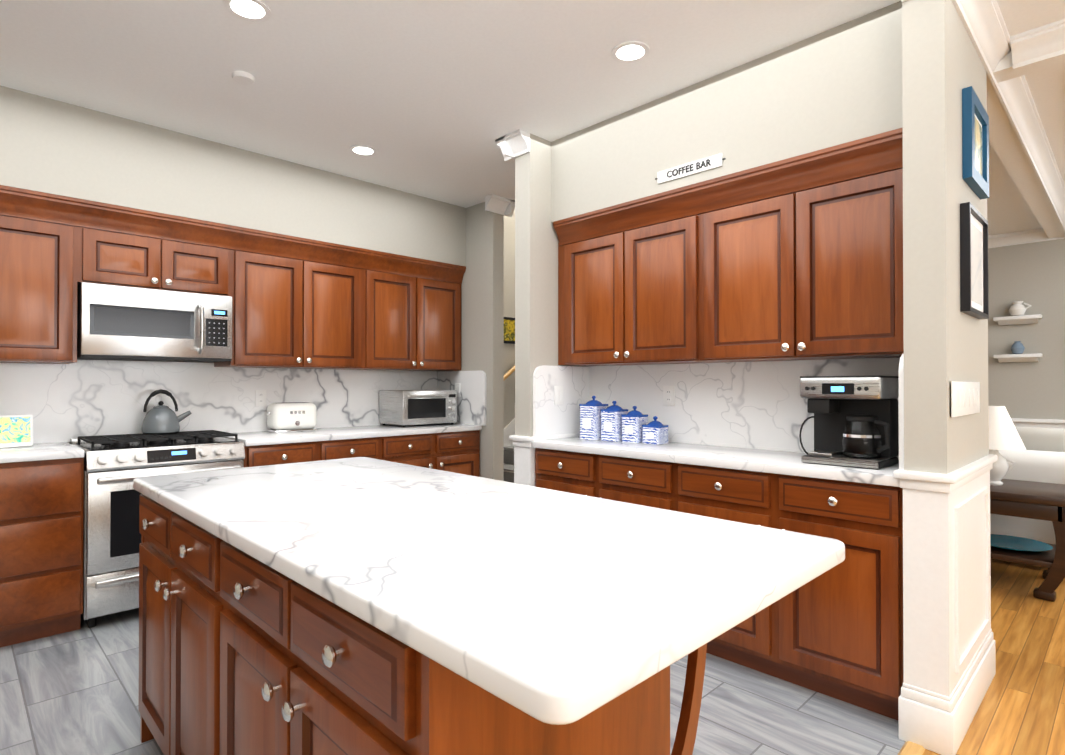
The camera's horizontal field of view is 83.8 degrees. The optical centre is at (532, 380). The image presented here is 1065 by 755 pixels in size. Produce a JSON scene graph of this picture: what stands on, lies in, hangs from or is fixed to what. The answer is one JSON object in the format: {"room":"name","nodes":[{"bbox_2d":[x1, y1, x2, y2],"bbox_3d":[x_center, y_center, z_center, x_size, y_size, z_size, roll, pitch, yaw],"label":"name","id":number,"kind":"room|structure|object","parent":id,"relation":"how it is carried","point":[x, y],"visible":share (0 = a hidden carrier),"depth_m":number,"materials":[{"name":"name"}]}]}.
{"room":"kitchen","nodes":[
{"label":"kitchen","id":0,"kind":"room"},
{"bbox_2d":[0,86,465,442],"bbox_3d":[-2.365,-0.084,3.596,4.740,2.750,0.550,0,-1,-44],"label":"wall","id":1,"kind":"structure","parent":0,"point":[51,146],"depth_m":3.59,"materials":[{"name":"paint"}]},
{"bbox_2d":[0,360,436,443],"bbox_3d":[-2.418,0.119,3.699,4.399,0.475,0.020,0,-1,-44],"label":"backsplash","id":2,"kind":"structure","parent":1,"relation":"attached to","point":[64,402],"depth_m":3.84,"materials":[{"name":"stone"}]},
{"bbox_2d":[255,390,265,405],"bbox_3d":[-1.911,0.125,4.174,0.075,0.115,0.008,0,-1,-44],"label":"outlet","id":3,"kind":"object","parent":2,"relation":"attached to","point":[260,397],"visible":1,"depth_m":4.17,"materials":[{"name":"white plastic"}]},
{"bbox_2d":[0,185,465,370],"bbox_3d":[-2.276,-0.529,3.574,4.421,0.870,0.401,0,-1,-44],"label":"upper cabinet","id":4,"kind":"object","parent":1,"relation":"attached to","point":[298,302],"visible":1,"depth_m":3.78,"materials":[{"name":"brown wood"}]},
{"bbox_2d":[77,282,231,362],"bbox_3d":[-2.254,-0.321,3.549,0.754,0.400,0.467,0,-1,-44],"label":"microwave","id":5,"kind":"object","parent":4,"relation":"attached to","point":[122,323],"visible":1,"depth_m":3.39,"materials":[{"name":"silver metal"}]},
{"bbox_2d":[0,608,905,754],"bbox_3d":[-1.181,1.332,2.421,4.800,0.100,3.970,0,-1,-44],"label":"floor","id":6,"kind":"structure","parent":0,"point":[75,692],"depth_m":2.32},
{"bbox_2d":[0,454,84,646],"bbox_3d":[-2.650,0.839,3.058,0.468,0.896,0.601,0,-1,-44],"label":"base cabinet","id":7,"kind":"object","parent":6,"relation":"on","point":[41,534],"depth_m":2.90,"materials":[{"name":"brown wood"}]},
{"bbox_2d":[0,442,83,461],"bbox_3d":[-3.131,0.368,2.584,1.824,0.040,0.611,0,-1,-44],"label":"countertop","id":8,"kind":"structure","parent":7,"relation":"on","point":[56,449],"depth_m":2.97,"materials":[{"name":"white stone"}]},
{"bbox_2d":[0,415,32,447],"bbox_3d":[-2.797,0.268,3.120,0.260,0.167,0.100,0,-1,-44],"label":"smart display","id":9,"kind":"object","parent":8,"relation":"on","point":[16,430],"visible":1,"depth_m":3.14,"materials":[{"name":"white plastic"}]},
{"bbox_2d":[70,430,244,627],"bbox_3d":[-2.167,0.806,3.451,0.758,0.968,0.646,0,-1,-44],"label":"range","id":10,"kind":"object","parent":6,"relation":"on","point":[115,466],"visible":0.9,"depth_m":3.12,"materials":[{"name":"silver metal"}]},
{"bbox_2d":[141,389,191,433],"bbox_3d":[-2.248,0.189,3.645,0.257,0.267,0.200,0,-1,-44],"label":"kettle","id":11,"kind":"object","parent":10,"relation":"on","point":[160,418],"visible":1,"depth_m":3.57,"materials":[{"name":"grey metal"}]},
{"bbox_2d":[241,435,385,467],"bbox_3d":[-1.603,0.847,4.081,0.912,0.896,0.606,0,-1,-44],"label":"base cabinet","id":12,"kind":"object","parent":6,"relation":"on","point":[370,446],"depth_m":3.85,"materials":[{"name":"brown wood"}]},
{"bbox_2d":[134,489,706,754],"bbox_3d":[-0.471,0.830,1.769,0.925,0.896,1.780,0,-1,-44],"label":"kitchen island","id":13,"kind":"object","parent":6,"relation":"on","point":[238,655],"depth_m":1.22,"materials":[{"name":"brown wood"}]},
{"bbox_2d":[133,457,844,740],"bbox_3d":[-0.375,0.361,1.678,0.900,0.040,2.070,0,-1,-44],"label":"island countertop","id":14,"kind":"structure","parent":13,"relation":"on","point":[555,607],"depth_m":1.10,"materials":[{"name":"white stone"}]},
{"bbox_2d":[386,427,481,476],"bbox_3d":[-0.952,0.852,4.720,0.912,0.896,0.606,0,-1,-44],"label":"base cabinet","id":15,"kind":"object","parent":6,"relation":"on","point":[454,447],"depth_m":4.54,"materials":[{"name":"brown wood"}]},
{"bbox_2d":[222,423,481,442],"bbox_3d":[-1.275,0.382,4.403,1.825,0.040,0.611,0,-1,-44],"label":"countertop","id":16,"kind":"structure","parent":15,"relation":"on","point":[337,432],"depth_m":4.16,"materials":[{"name":"white stone"}]},
{"bbox_2d":[267,402,316,432],"bbox_3d":[-1.712,0.259,4.212,0.322,0.202,0.189,0,-1,-44],"label":"toaster","id":17,"kind":"object","parent":16,"relation":"on","point":[292,417],"visible":1,"depth_m":4.14,"materials":[{"name":"white metal"}]},
{"bbox_2d":[379,390,456,426],"bbox_3d":[-0.919,0.222,4.847,0.520,0.285,0.403,0,-1,-44],"label":"toaster oven","id":18,"kind":"object","parent":16,"relation":"on","point":[404,408],"visible":1,"depth_m":4.70,"materials":[{"name":"silver metal"}]},
{"bbox_2d":[535,449,674,510],"bbox_3d":[0.520,0.842,3.340,0.521,0.896,0.957,0,-1,-44],"label":"base cabinet","id":19,"kind":"object","parent":6,"relation":"on","point":[646,483],"depth_m":3.10,"materials":[{"name":"brown wood"}]},
{"bbox_2d":[675,465,903,719],"bbox_3d":[1.189,0.837,2.657,0.521,0.896,0.957,0,-1,-44],"label":"base cabinet","id":20,"kind":"object","parent":6,"relation":"on","point":[836,632],"depth_m":2.33,"materials":[{"name":"brown wood"}]},
{"bbox_2d":[531,437,902,488],"bbox_3d":[0.848,0.371,2.996,0.538,0.040,1.914,0,-1,-44],"label":"countertop","id":21,"kind":"structure","parent":20,"relation":"on","point":[785,463],"depth_m":2.74,"materials":[{"name":"white stone"}]},
{"bbox_2d":[579,396,607,439],"bbox_3d":[0.372,0.225,3.601,0.133,0.262,0.132,0,-1,-44],"label":"canister","id":22,"kind":"object","parent":21,"relation":"on","point":[590,419],"visible":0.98,"depth_m":3.54,"materials":[{"name":"ceramic"}]},
{"bbox_2d":[601,401,627,441],"bbox_3d":[0.484,0.238,3.508,0.125,0.234,0.124,0,-1,-44],"label":"canister","id":23,"kind":"object","parent":21,"relation":"on","point":[611,423],"visible":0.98,"depth_m":3.46,"materials":[{"name":"ceramic"}]},
{"bbox_2d":[621,406,647,442],"bbox_3d":[0.589,0.251,3.422,0.117,0.207,0.116,0,-1,-44],"label":"canister","id":24,"kind":"object","parent":21,"relation":"on","point":[634,421],"visible":1,"depth_m":3.38,"materials":[{"name":"ceramic"}]},
{"bbox_2d":[642,416,667,443],"bbox_3d":[0.691,0.278,3.339,0.113,0.152,0.112,0,-1,-44],"label":"canister","id":25,"kind":"object","parent":21,"relation":"on","point":[655,431],"visible":0.98,"depth_m":3.30,"materials":[{"name":"ceramic"}]},
{"bbox_2d":[800,376,898,468],"bbox_3d":[1.330,0.165,2.476,0.268,0.364,0.329,0,-1,-44],"label":"coffee maker","id":26,"kind":"object","parent":21,"relation":"on","point":[856,421],"visible":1,"depth_m":2.41,"materials":[{"name":"black"}]},
{"bbox_2d":[799,416,813,454],"bbox_3d":[1.253,0.255,2.703,0.008,0.187,0.075,0,-1,-44],"label":"cord","id":27,"kind":"object","parent":26,"relation":"attached to","point":[805,420],"visible":0.92,"depth_m":2.72,"materials":[{"name":"black plastic"}]},
{"bbox_2d":[438,202,503,480],"bbox_3d":[-0.536,-0.073,5.038,0.110,2.750,0.750,0,-1,-44],"label":"wall","id":28,"kind":"structure","parent":0,"point":[482,316],"depth_m":4.80,"materials":[{"name":"paint"}]},
{"bbox_2d":[437,370,485,425],"bbox_3d":[-0.605,0.144,5.008,0.021,0.445,0.646,0,-1,-44],"label":"backsplash","id":29,"kind":"structure","parent":28,"relation":"attached to","point":[471,404],"depth_m":4.92,"materials":[{"name":"stone"}]},
{"bbox_2d":[455,383,459,396],"bbox_3d":[-0.635,0.082,5.017,0.008,0.115,0.075,0,-1,-44],"label":"switch","id":30,"kind":"object","parent":29,"relation":"attached to","point":[457,386],"visible":0.81,"depth_m":5.00,"materials":[{"name":"white plastic"}]},
{"bbox_2d":[485,194,514,216],"bbox_3d":[-0.300,-1.395,4.807,0.280,0.110,0.245,0,-1,-44],"label":"crown molding","id":31,"kind":"structure","parent":28,"relation":"attached to","point":[497,204],"depth_m":4.73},
{"bbox_2d":[504,210,514,427],"bbox_3d":[0.719,-1.330,7.524,5.370,5.300,0.730,0,-1,-44],"label":"wall","id":32,"kind":"structure","parent":0,"point":[509,311],"depth_m":6.86,"materials":[{"name":"paint"}]},
{"bbox_2d":[504,317,514,343],"bbox_3d":[-0.264,-0.575,6.843,0.380,0.300,0.016,0,-1,-44],"label":"framed picture","id":33,"kind":"object","parent":32,"relation":"attached to","point":[509,329],"visible":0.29,"depth_m":6.83,"materials":[{"name":"black"}]},
{"bbox_2d":[0,0,1064,235],"bbox_3d":[1.867,-1.512,3.189,10.200,0.100,7.170,0,-1,-44],"label":"ceiling","id":34,"kind":"structure","parent":0,"point":[433,99],"depth_m":2.79,"materials":[{"name":"paint"}]},
{"bbox_2d":[232,71,254,84],"bbox_3d":[-1.393,-1.454,2.857,0.100,0.022,0.100,0,-1,-44],"label":"smoke detector","id":35,"kind":"object","parent":34,"relation":"attached to","point":[243,77],"visible":1,"depth_m":2.84,"materials":[{"name":"white plastic"}]},
{"bbox_2d":[223,0,270,21],"bbox_3d":[-1.122,-1.465,2.339,0.170,0.006,0.170,0,-1,-44],"label":"recessed light","id":36,"kind":"object","parent":34,"relation":"in","point":[254,10],"visible":1,"depth_m":2.35,"materials":[{"name":"white"}]},
{"bbox_2d":[349,145,376,155],"bbox_3d":[-1.072,-1.454,3.759,0.170,0.006,0.170,0,-1,-44],"label":"recessed light","id":37,"kind":"object","parent":34,"relation":"in","point":[362,150],"visible":1,"depth_m":3.76,"materials":[{"name":"white"}]},
{"bbox_2d":[611,41,649,62],"bbox_3d":[0.437,-1.463,2.648,0.170,0.006,0.170,0,-1,-44],"label":"recessed light","id":38,"kind":"object","parent":34,"relation":"in","point":[630,51],"visible":1,"depth_m":2.64,"materials":[{"name":"white"}]},
{"bbox_2d":[986,72,1064,238],"bbox_3d":[3.463,-1.407,4.138,4.230,0.095,0.128,0,-1,-44],"label":"beam","id":39,"kind":"structure","parent":34,"relation":"attached to","point":[1005,142],"depth_m":3.73,"materials":[{"name":"paint"}]},
{"bbox_2d":[992,50,1064,82],"bbox_3d":[3.096,-1.426,1.671,0.130,0.095,2.882,0,-1,-44],"label":"beam","id":40,"kind":"structure","parent":34,"relation":"attached to","point":[1003,71],"depth_m":2.62,"materials":[{"name":"paint"}]},
{"bbox_2d":[1013,19,1064,69],"bbox_3d":[3.050,-1.419,1.563,0.085,0.110,2.792,0,-1,-44],"label":"crown molding","id":41,"kind":"structure","parent":34,"relation":"attached to","point":[1038,44],"depth_m":2.50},
{"bbox_2d":[515,134,586,436],"bbox_3d":[0.187,-0.083,3.786,0.690,2.750,0.130,0,-1,-44],"label":"wall","id":42,"kind":"structure","parent":0,"point":[536,290],"depth_m":3.56,"materials":[{"name":"paint"}]},
{"bbox_2d":[495,129,529,161],"bbox_3d":[0.127,-1.403,3.796,0.775,0.110,0.215,0,-1,-44],"label":"crown molding","id":43,"kind":"structure","parent":42,"relation":"attached to","point":[514,144],"depth_m":3.54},
{"bbox_2d":[551,1,901,365],"bbox_3d":[0.968,-0.088,3.117,0.510,2.750,1.920,0,-1,-44],"label":"wall","id":44,"kind":"structure","parent":0,"point":[840,84],"depth_m":2.73,"materials":[{"name":"paint"}]},
{"bbox_2d":[509,433,579,485],"bbox_3d":[0.187,0.813,3.779,0.746,0.958,0.186,0,-1,-44],"label":"trim","id":45,"kind":"structure","parent":44,"relation":"attached to","point":[524,462],"depth_m":3.53,"materials":[{"name":"white wood"}]},
{"bbox_2d":[558,203,700,365],"bbox_3d":[0.600,-0.473,3.412,0.315,0.755,0.981,0,-1,-44],"label":"upper cabinet","id":46,"kind":"object","parent":44,"relation":"attached to","point":[629,293],"depth_m":3.24,"materials":[{"name":"brown wood"}]},
{"bbox_2d":[655,153,724,183],"bbox_3d":[0.776,-1.049,2.950,0.007,0.060,0.390,0,-1,-44],"label":"sign","id":47,"kind":"object","parent":44,"relation":"attached to","point":[716,161],"visible":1,"depth_m":2.93,"materials":[{"name":"white"}]},
{"bbox_2d":[667,159,710,176],"bbox_3d":[0.774,-1.051,2.945,0.002,0.034,0.247,0,-1,-44],"label":"lettering","id":48,"kind":"object","parent":47,"relation":"attached to","point":[702,164],"visible":1,"depth_m":2.94,"materials":[{"name":"black"}]},
{"bbox_2d":[533,354,903,469],"bbox_3d":[0.856,0.128,3.006,0.516,0.448,1.914,0,-1,-44],"label":"backsplash","id":49,"kind":"structure","parent":44,"relation":"attached to","point":[759,405],"depth_m":3.21,"materials":[{"name":"stone"}]},
{"bbox_2d":[554,386,562,404],"bbox_3d":[0.162,0.091,3.632,0.075,0.115,0.008,0,-1,-44],"label":"light switch","id":50,"kind":"object","parent":49,"relation":"attached to","point":[558,395],"visible":1,"depth_m":3.62,"materials":[{"name":"white plastic"}]},
{"bbox_2d":[663,386,674,405],"bbox_3d":[0.784,0.090,3.411,0.008,0.115,0.075,0,-1,-44],"label":"outlet","id":51,"kind":"object","parent":49,"relation":"attached to","point":[668,395],"visible":1,"depth_m":3.41,"materials":[{"name":"white plastic"}]},
{"bbox_2d":[701,155,903,362],"bbox_3d":[1.270,-0.478,2.729,0.315,0.755,0.933,0,-1,-44],"label":"upper cabinet","id":52,"kind":"object","parent":44,"relation":"attached to","point":[799,257],"depth_m":2.58,"materials":[{"name":"brown wood"}]},
{"bbox_2d":[893,454,997,754],"bbox_3d":[1.664,0.803,2.358,0.866,0.958,0.184,0,-1,-44],"label":"trim","id":53,"kind":"structure","parent":44,"relation":"attached to","point":[949,661],"depth_m":2.09,"materials":[{"name":"white wood"}]},
{"bbox_2d":[901,0,1064,232],"bbox_3d":[3.174,-1.403,3.795,5.125,0.110,0.214,0,-1,-44],"label":"crown molding","id":54,"kind":"structure","parent":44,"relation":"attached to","point":[983,21],"depth_m":2.91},
{"bbox_2d":[902,0,988,473],"bbox_3d":[1.664,-0.093,2.365,0.810,2.750,0.128,0,-1,-44],"label":"wall","id":55,"kind":"structure","parent":0,"point":[945,339],"depth_m":2.10,"materials":[{"name":"paint"}]},
{"bbox_2d":[951,381,979,416],"bbox_3d":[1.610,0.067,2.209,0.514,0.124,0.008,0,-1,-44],"label":"light switch","id":56,"kind":"object","parent":55,"relation":"attached to","point":[965,398],"visible":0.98,"depth_m":2.18,"materials":[{"name":"white plastic"}]},
{"bbox_2d":[960,202,988,318],"bbox_3d":[1.730,-0.454,2.321,0.380,0.400,0.030,0,-1,-44],"label":"picture","id":57,"kind":"object","parent":55,"relation":"attached to","point":[974,293],"visible":1,"depth_m":2.29,"materials":[{"name":"black"}]},
{"bbox_2d":[962,86,988,199],"bbox_3d":[1.759,-0.928,2.352,0.360,0.340,0.030,0,-1,-44],"label":"picture","id":58,"kind":"object","parent":55,"relation":"attached to","point":[975,142],"visible":1,"depth_m":2.29,"materials":[{"name":"blue wood"}]},
{"bbox_2d":[922,558,1064,754],"bbox_3d":[1.612,1.340,3.429,10.200,0.100,7.900,0,-1,-44],"label":"floor","id":59,"kind":"structure","parent":0,"point":[1021,710],"depth_m":2.59,"materials":[{"name":"brown wood"}]},
{"bbox_2d":[504,365,514,482],"bbox_3d":[0.775,-0.370,7.157,3.485,3.376,1.018,0,-1,-44],"label":"stairs","id":60,"kind":"structure","parent":59,"relation":"on","point":[509,429],"depth_m":6.60,"materials":[{"name":"wood"}]},
{"bbox_2d":[897,741,924,754],"bbox_3d":[0.003,1.266,0.767,3.775,0.008,0.060,0,-1,-44],"label":"threshold","id":61,"kind":"object","parent":59,"relation":"on","point":[909,748],"visible":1,"depth_m":2.04,"materials":[{"name":"brown wood"}]},
{"bbox_2d":[990,479,1064,600],"bbox_3d":[2.841,0.972,4.048,0.660,0.645,1.340,0,-1,-44],"label":"console table","id":62,"kind":"object","parent":59,"relation":"on","point":[1030,499],"visible":0.4,"depth_m":3.53,"materials":[{"name":"brown wood"}]},
{"bbox_2d":[988,406,1025,484],"bbox_3d":[3.002,0.423,3.874,0.340,0.509,0.340,0,-1,-44],"label":"table lamp","id":63,"kind":"object","parent":62,"relation":"on","point":[1003,434],"visible":0.6,"depth_m":3.78,"materials":[{"name":"white"}]},
{"bbox_2d":[990,534,1052,551],"bbox_3d":[3.065,1.052,3.805,0.410,0.030,0.410,0,-1,-44],"label":"plate","id":64,"kind":"object","parent":62,"relation":"on","point":[1008,542],"visible":0.77,"depth_m":3.81,"materials":[{"name":"teal ceramic"}]},
{"bbox_2d":[990,450,1064,544],"bbox_3d":[3.442,0.900,4.736,1.000,0.800,2.600,0,-1,-44],"label":"sofa","id":65,"kind":"object","parent":59,"relation":"on","point":[1040,466],"depth_m":4.06,"materials":[{"name":"white fabric"}]},
{"bbox_2d":[1015,427,1064,451],"bbox_3d":[3.700,0.497,4.376,0.167,0.298,0.420,0,-1,-44],"label":"pillow","id":66,"kind":"object","parent":65,"relation":"on","point":[1044,439],"visible":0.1,"depth_m":4.29,"materials":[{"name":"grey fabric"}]},
{"bbox_2d":[988,238,1064,419],"bbox_3d":[4.016,-0.061,6.693,0.150,2.750,3.018,0,-1,-44],"label":"wall","id":67,"kind":"structure","parent":0,"point":[1032,275],"depth_m":5.74,"materials":[{"name":"paint"}]},
{"bbox_2d":[993,314,1041,324],"bbox_3d":[4.716,-0.585,5.772,0.114,0.075,0.360,0,-1,-44],"label":"shelf","id":68,"kind":"object","parent":67,"relation":"attached to","point":[1021,319],"visible":0.96,"depth_m":5.75,"materials":[{"name":"white wood"}]},
{"bbox_2d":[1008,301,1030,315],"bbox_3d":[4.728,-0.693,5.758,0.140,0.140,0.177,0,-1,-44],"label":"pitcher","id":69,"kind":"object","parent":68,"relation":"on","point":[1017,308],"visible":0.92,"depth_m":5.73,"materials":[{"name":"white ceramic"}]},
{"bbox_2d":[994,353,1042,362],"bbox_3d":[4.716,-0.215,5.769,0.114,0.075,0.360,0,-1,-44],"label":"shelf","id":70,"kind":"object","parent":67,"relation":"attached to","point":[1018,358],"visible":0.98,"depth_m":5.74,"materials":[{"name":"white wood"}]},
{"bbox_2d":[1010,341,1024,353],"bbox_3d":[4.715,-0.316,5.768,0.110,0.125,0.110,0,-1,-44],"label":"vase","id":71,"kind":"object","parent":70,"relation":"on","point":[1017,347],"visible":0.92,"depth_m":5.74,"materials":[{"name":"blue ceramic"}]},
{"bbox_2d":[988,228,1064,428],"bbox_3d":[4.137,-0.063,6.402,0.086,2.750,2.604,0,-1,-44],"label":"trim","id":72,"kind":"structure","parent":67,"relation":"attached to","point":[1019,237],"depth_m":5.70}
]}

